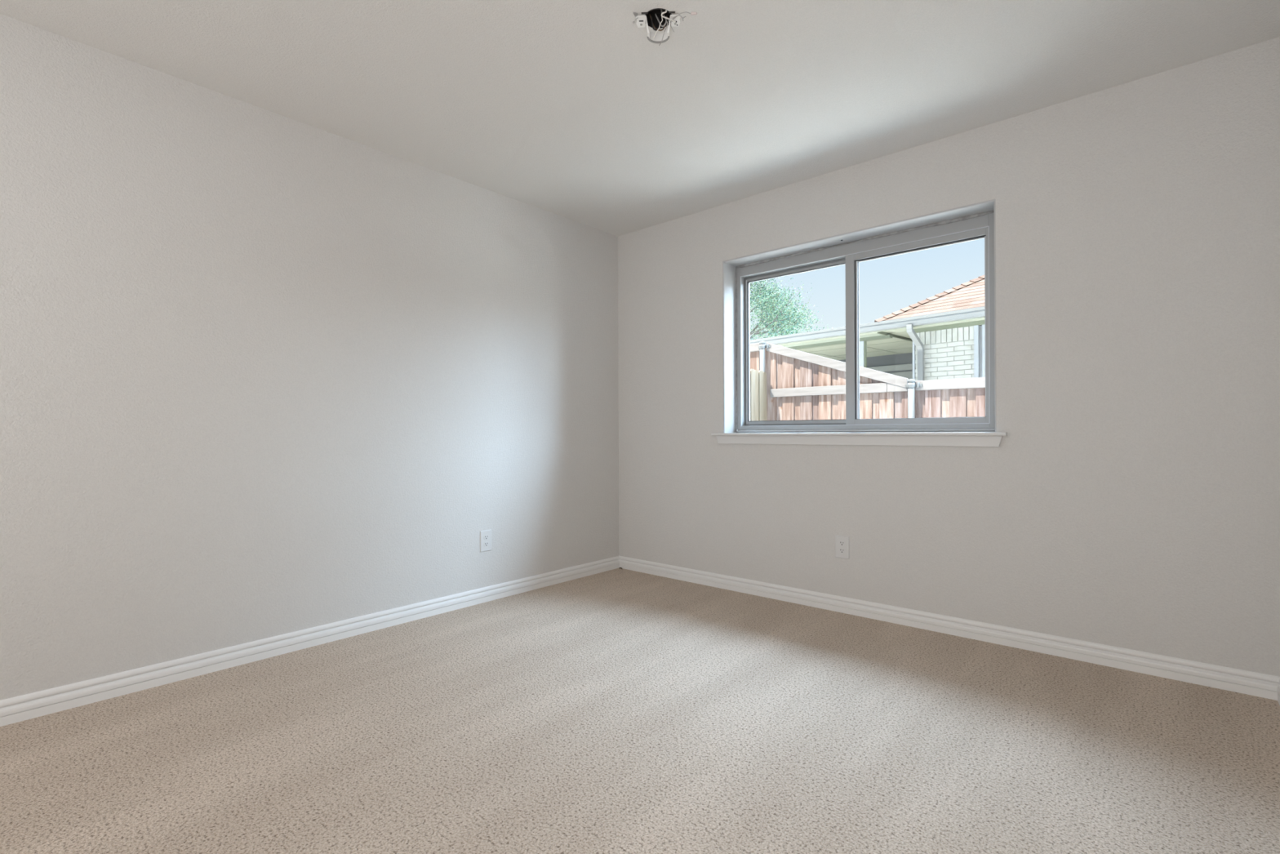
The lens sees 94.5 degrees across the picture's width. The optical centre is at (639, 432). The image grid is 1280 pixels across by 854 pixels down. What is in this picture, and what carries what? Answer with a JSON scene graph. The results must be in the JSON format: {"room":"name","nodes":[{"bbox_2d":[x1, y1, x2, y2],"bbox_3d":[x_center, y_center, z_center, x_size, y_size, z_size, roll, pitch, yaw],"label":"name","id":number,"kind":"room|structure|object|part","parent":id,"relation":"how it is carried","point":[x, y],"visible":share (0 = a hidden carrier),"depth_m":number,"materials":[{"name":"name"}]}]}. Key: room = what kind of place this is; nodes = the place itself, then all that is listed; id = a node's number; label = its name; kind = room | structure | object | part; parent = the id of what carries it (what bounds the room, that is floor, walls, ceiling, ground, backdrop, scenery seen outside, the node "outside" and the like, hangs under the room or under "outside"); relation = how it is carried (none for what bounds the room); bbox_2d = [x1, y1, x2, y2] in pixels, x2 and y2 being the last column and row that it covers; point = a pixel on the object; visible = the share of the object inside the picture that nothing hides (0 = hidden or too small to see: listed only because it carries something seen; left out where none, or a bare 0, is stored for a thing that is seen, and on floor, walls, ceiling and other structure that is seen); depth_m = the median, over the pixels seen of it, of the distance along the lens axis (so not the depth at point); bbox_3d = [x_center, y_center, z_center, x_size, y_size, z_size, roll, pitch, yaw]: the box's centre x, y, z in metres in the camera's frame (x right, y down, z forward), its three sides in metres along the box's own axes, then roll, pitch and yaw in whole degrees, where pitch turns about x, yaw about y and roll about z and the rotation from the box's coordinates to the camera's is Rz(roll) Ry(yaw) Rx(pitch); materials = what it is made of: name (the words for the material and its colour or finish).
{"room":"empty bedroom","nodes":[
{"label":"empty bedroom","id":0,"kind":"room"},
{"bbox_2d":[0,13,618,700],"bbox_3d":[-1.991,-0.218,2.375,0.150,2.440,5.870,0,0,41],"label":"wall","id":1,"kind":"structure","parent":0,"point":[264,373],"depth_m":2.59,"materials":[{"name":"paint"}]},
{"bbox_2d":[0,555,619,726],"bbox_3d":[-1.950,0.959,2.290,0.015,0.086,5.489,0,0,41],"label":"baseboard","id":2,"kind":"structure","parent":1,"relation":"attached to","point":[45,702],"depth_m":2.59,"materials":[{"name":"white paint"}]},
{"bbox_2d":[480,528,491,551],"bbox_3d":[-0.908,0.640,3.495,0.007,0.124,0.079,0,0,41],"label":"wall outlet","id":3,"kind":"object","parent":1,"relation":"attached to","point":[485,535],"visible":1,"depth_m":3.49,"materials":[{"name":"white plastic"}]},
{"bbox_2d":[484,542,488,546],"bbox_3d":[-0.907,0.660,3.493,0.002,0.027,0.035,0,0,41],"label":"socket","id":4,"kind":"object","parent":3,"relation":"attached to","point":[486,544],"depth_m":3.49,"materials":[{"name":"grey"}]},
{"bbox_2d":[484,534,488,539],"bbox_3d":[-0.907,0.620,3.493,0.002,0.027,0.035,0,0,41],"label":"socket","id":5,"kind":"object","parent":3,"relation":"attached to","point":[486,536],"depth_m":3.49,"materials":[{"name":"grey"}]},
{"bbox_2d":[0,568,1279,853],"bbox_3d":[-0.671,1.057,1.231,3.635,0.120,5.870,0,0,41],"label":"floor","id":6,"kind":"structure","parent":0,"point":[618,710],"depth_m":1.87,"materials":[{"name":"carpet"}]},
{"bbox_2d":[0,0,1279,235],"bbox_3d":[-0.681,-1.451,1.231,3.635,0.016,5.870,0,0,41],"label":"ceiling","id":7,"kind":"structure","parent":0,"point":[567,108],"depth_m":2.36,"materials":[{"name":"paint"}]},
{"bbox_2d":[632,8,697,45],"bbox_3d":[0.090,-1.432,2.063,0.225,0.136,0.100,0,0,10],"label":"junction box","id":8,"kind":"object","parent":7,"relation":"attached to","point":[656,19],"visible":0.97,"depth_m":2.09,"materials":[{"name":"black"}]},
{"bbox_3d":[0.027,-1.414,2.067,0.013,0.054,0.036,0,0,2],"label":"bracket arm","id":9,"kind":"part","parent":8,"relation":"part of","materials":[{"name":"white"}]},
{"bbox_3d":[0.100,-1.415,2.064,0.013,0.054,0.036,0,0,2],"label":"bracket arm","id":10,"kind":"part","parent":8,"relation":"part of","materials":[{"name":"white"}]},
{"bbox_2d":[617,36,1279,676],"bbox_3d":[1.231,-0.230,3.308,3.485,2.440,0.231,0,0,41],"label":"wall","id":11,"kind":"structure","parent":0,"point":[1130,498],"depth_m":2.62,"materials":[{"name":"paint"}]},
{"bbox_2d":[835,534,849,559],"bbox_3d":[1.112,0.631,3.257,0.079,0.124,0.007,0,0,41],"label":"wall outlet","id":12,"kind":"object","parent":11,"relation":"attached to","point":[842,542],"visible":1,"depth_m":3.25,"materials":[{"name":"white plastic"}]},
{"bbox_2d":[839,547,844,553],"bbox_3d":[1.111,0.652,3.255,0.035,0.027,0.002,0,0,41],"label":"socket","id":13,"kind":"object","parent":12,"relation":"attached to","point":[842,550],"depth_m":3.25,"materials":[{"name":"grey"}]},
{"bbox_2d":[839,540,844,546],"bbox_3d":[1.111,0.611,3.255,0.035,0.027,0.002,0,0,41],"label":"socket","id":14,"kind":"object","parent":12,"relation":"attached to","point":[842,543],"depth_m":3.25,"materials":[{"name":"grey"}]},
{"bbox_2d":[711,210,1007,446],"bbox_3d":[1.153,-0.511,3.352,1.626,1.162,0.267,0,0,41],"label":"window","id":15,"kind":"structure","parent":11,"relation":"attached to","point":[979,431],"depth_m":3.34,"materials":[{"name":"silver metal"}]},
{"bbox_3d":[0.970,-0.528,3.657,0.716,0.967,0.027,0,0,41],"label":"fixed sash","id":16,"kind":"part","parent":15,"relation":"part of","materials":[{"name":"clear glass"}]},
{"bbox_3d":[1.153,0.010,3.350,1.626,0.017,0.262,0,0,41],"label":"sill","id":17,"kind":"part","parent":15,"relation":"part of","materials":[{"name":"white paint"}]},
{"bbox_3d":[1.462,-0.530,3.171,0.720,0.968,0.032,0,0,41],"label":"sliding sash","id":18,"kind":"part","parent":15,"relation":"part of","materials":[{"name":"clear glass"}]},
{"bbox_2d":[618,555,1279,700],"bbox_3d":[1.099,0.948,3.265,3.335,0.086,0.015,0,0,41],"label":"baseboard","id":19,"kind":"structure","parent":11,"relation":"attached to","point":[1236,680],"depth_m":2.75,"materials":[{"name":"white paint"}]},
{"bbox_3d":[0.562,-0.228,0.000,0.150,2.440,5.639,0,0,41],"label":"wall","id":20,"kind":"structure","parent":0,"visible":0},
{"bbox_2d":[1277,679,1279,705],"bbox_3d":[0.554,0.950,0.110,0.015,0.086,5.489,0,0,41],"label":"baseboard","id":21,"kind":"structure","parent":20,"relation":"attached to","point":[1278,686],"depth_m":2.15,"materials":[{"name":"white paint"}]},
{"label":"outside","id":22,"kind":"structure","parent":0,"visible":0},
{"bbox_3d":[9.853,1.306,11.315,60.000,0.200,60.000,0,0,41],"label":"ground","id":23,"kind":"structure","parent":22,"visible":0},
{"bbox_2d":[750,368,766,421],"bbox_3d":[0.714,0.251,6.058,0.077,1.922,2.275,0,0,41],"label":"picket fence","id":24,"kind":"object","parent":23,"relation":"on","point":[757,379],"visible":0.15,"depth_m":6.75,"materials":[{"name":"beige wood"}]},
{"bbox_2d":[749,277,832,340],"bbox_3d":[2.761,-5.316,32.494,14.899,13.150,14.136,0,0,-8],"label":"leafy tree","id":25,"kind":"object","parent":23,"relation":"on","point":[766,299],"visible":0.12,"depth_m":31.92,"materials":[{"name":"green plant"}]},
{"bbox_2d":[750,275,985,381],"bbox_3d":[7.097,-1.650,12.846,9.110,5.822,14.000,0,0,-42],"label":"house","id":26,"kind":"structure","parent":23,"relation":"on","point":[941,335],"depth_m":9.57,"materials":[{"name":"paint"}]},
{"bbox_3d":[1.862,-1.680,12.755,0.110,0.045,7.080,0,0,-42],"label":"beam casing","id":27,"kind":"part","parent":26,"relation":"part of","materials":[{"name":"grey paint"}]},
{"bbox_3d":[3.939,-0.191,10.483,0.070,2.840,0.090,0,0,-42],"label":"patio post","id":28,"kind":"part","parent":26,"relation":"part of","materials":[{"name":"grey"}]},
{"bbox_3d":[3.982,-0.189,10.446,0.058,2.835,0.023,0,0,-42],"label":"post trim","id":29,"kind":"part","parent":26,"relation":"part of","materials":[{"name":"grey paint"}]},
{"bbox_3d":[4.200,-1.198,14.567,0.035,0.552,7.550,0,0,-42],"label":"head trim","id":30,"kind":"part","parent":26,"relation":"part of","materials":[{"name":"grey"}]},
{"bbox_3d":[5.235,-0.231,9.069,0.120,2.910,0.170,0,0,-42],"label":"window casing","id":31,"kind":"part","parent":26,"relation":"part of","materials":[{"name":"grey"}]},
{"bbox_2d":[750,341,985,420],"bbox_3d":[2.668,0.078,5.903,8.927,2.312,0.143,0,0,41],"label":"fence","id":32,"kind":"object","parent":23,"relation":"on","point":[801,385],"visible":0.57,"depth_m":6.38,"materials":[{"name":"brown wood"}]},
{"bbox_3d":[0.420,-1.014,7.875,2.700,0.111,0.038,0,0,41],"label":"rail","id":33,"kind":"part","parent":32,"relation":"part of","materials":[{"name":"grey wood"}]},
{"bbox_3d":[1.436,0.103,6.927,0.064,2.272,0.064,0,0,41],"label":"post","id":34,"kind":"part","parent":32,"relation":"part of","materials":[{"name":"grey"}]},
{"bbox_3d":[2.027,-0.458,6.479,1.323,0.099,0.038,0,0,41],"label":"rail","id":35,"kind":"part","parent":32,"relation":"part of","materials":[{"name":"grey wood"}]},
{"bbox_3d":[2.081,-0.746,6.423,1.570,0.618,0.038,0,0,41],"label":"rail","id":36,"kind":"part","parent":32,"relation":"part of","materials":[{"name":"grey wood"}]},
{"bbox_3d":[2.603,-0.458,5.978,0.200,0.095,0.038,0,0,41],"label":"rail","id":37,"kind":"part","parent":32,"relation":"part of","materials":[{"name":"grey wood"}]},
{"bbox_3d":[2.682,0.370,5.844,0.064,1.728,0.064,0,0,41],"label":"post","id":38,"kind":"part","parent":32,"relation":"part of","materials":[{"name":"grey"}]},
{"bbox_3d":[4.386,-0.462,4.425,4.390,0.106,0.038,0,0,41],"label":"rail","id":39,"kind":"part","parent":32,"relation":"part of","materials":[{"name":"grey wood"}]}
]}

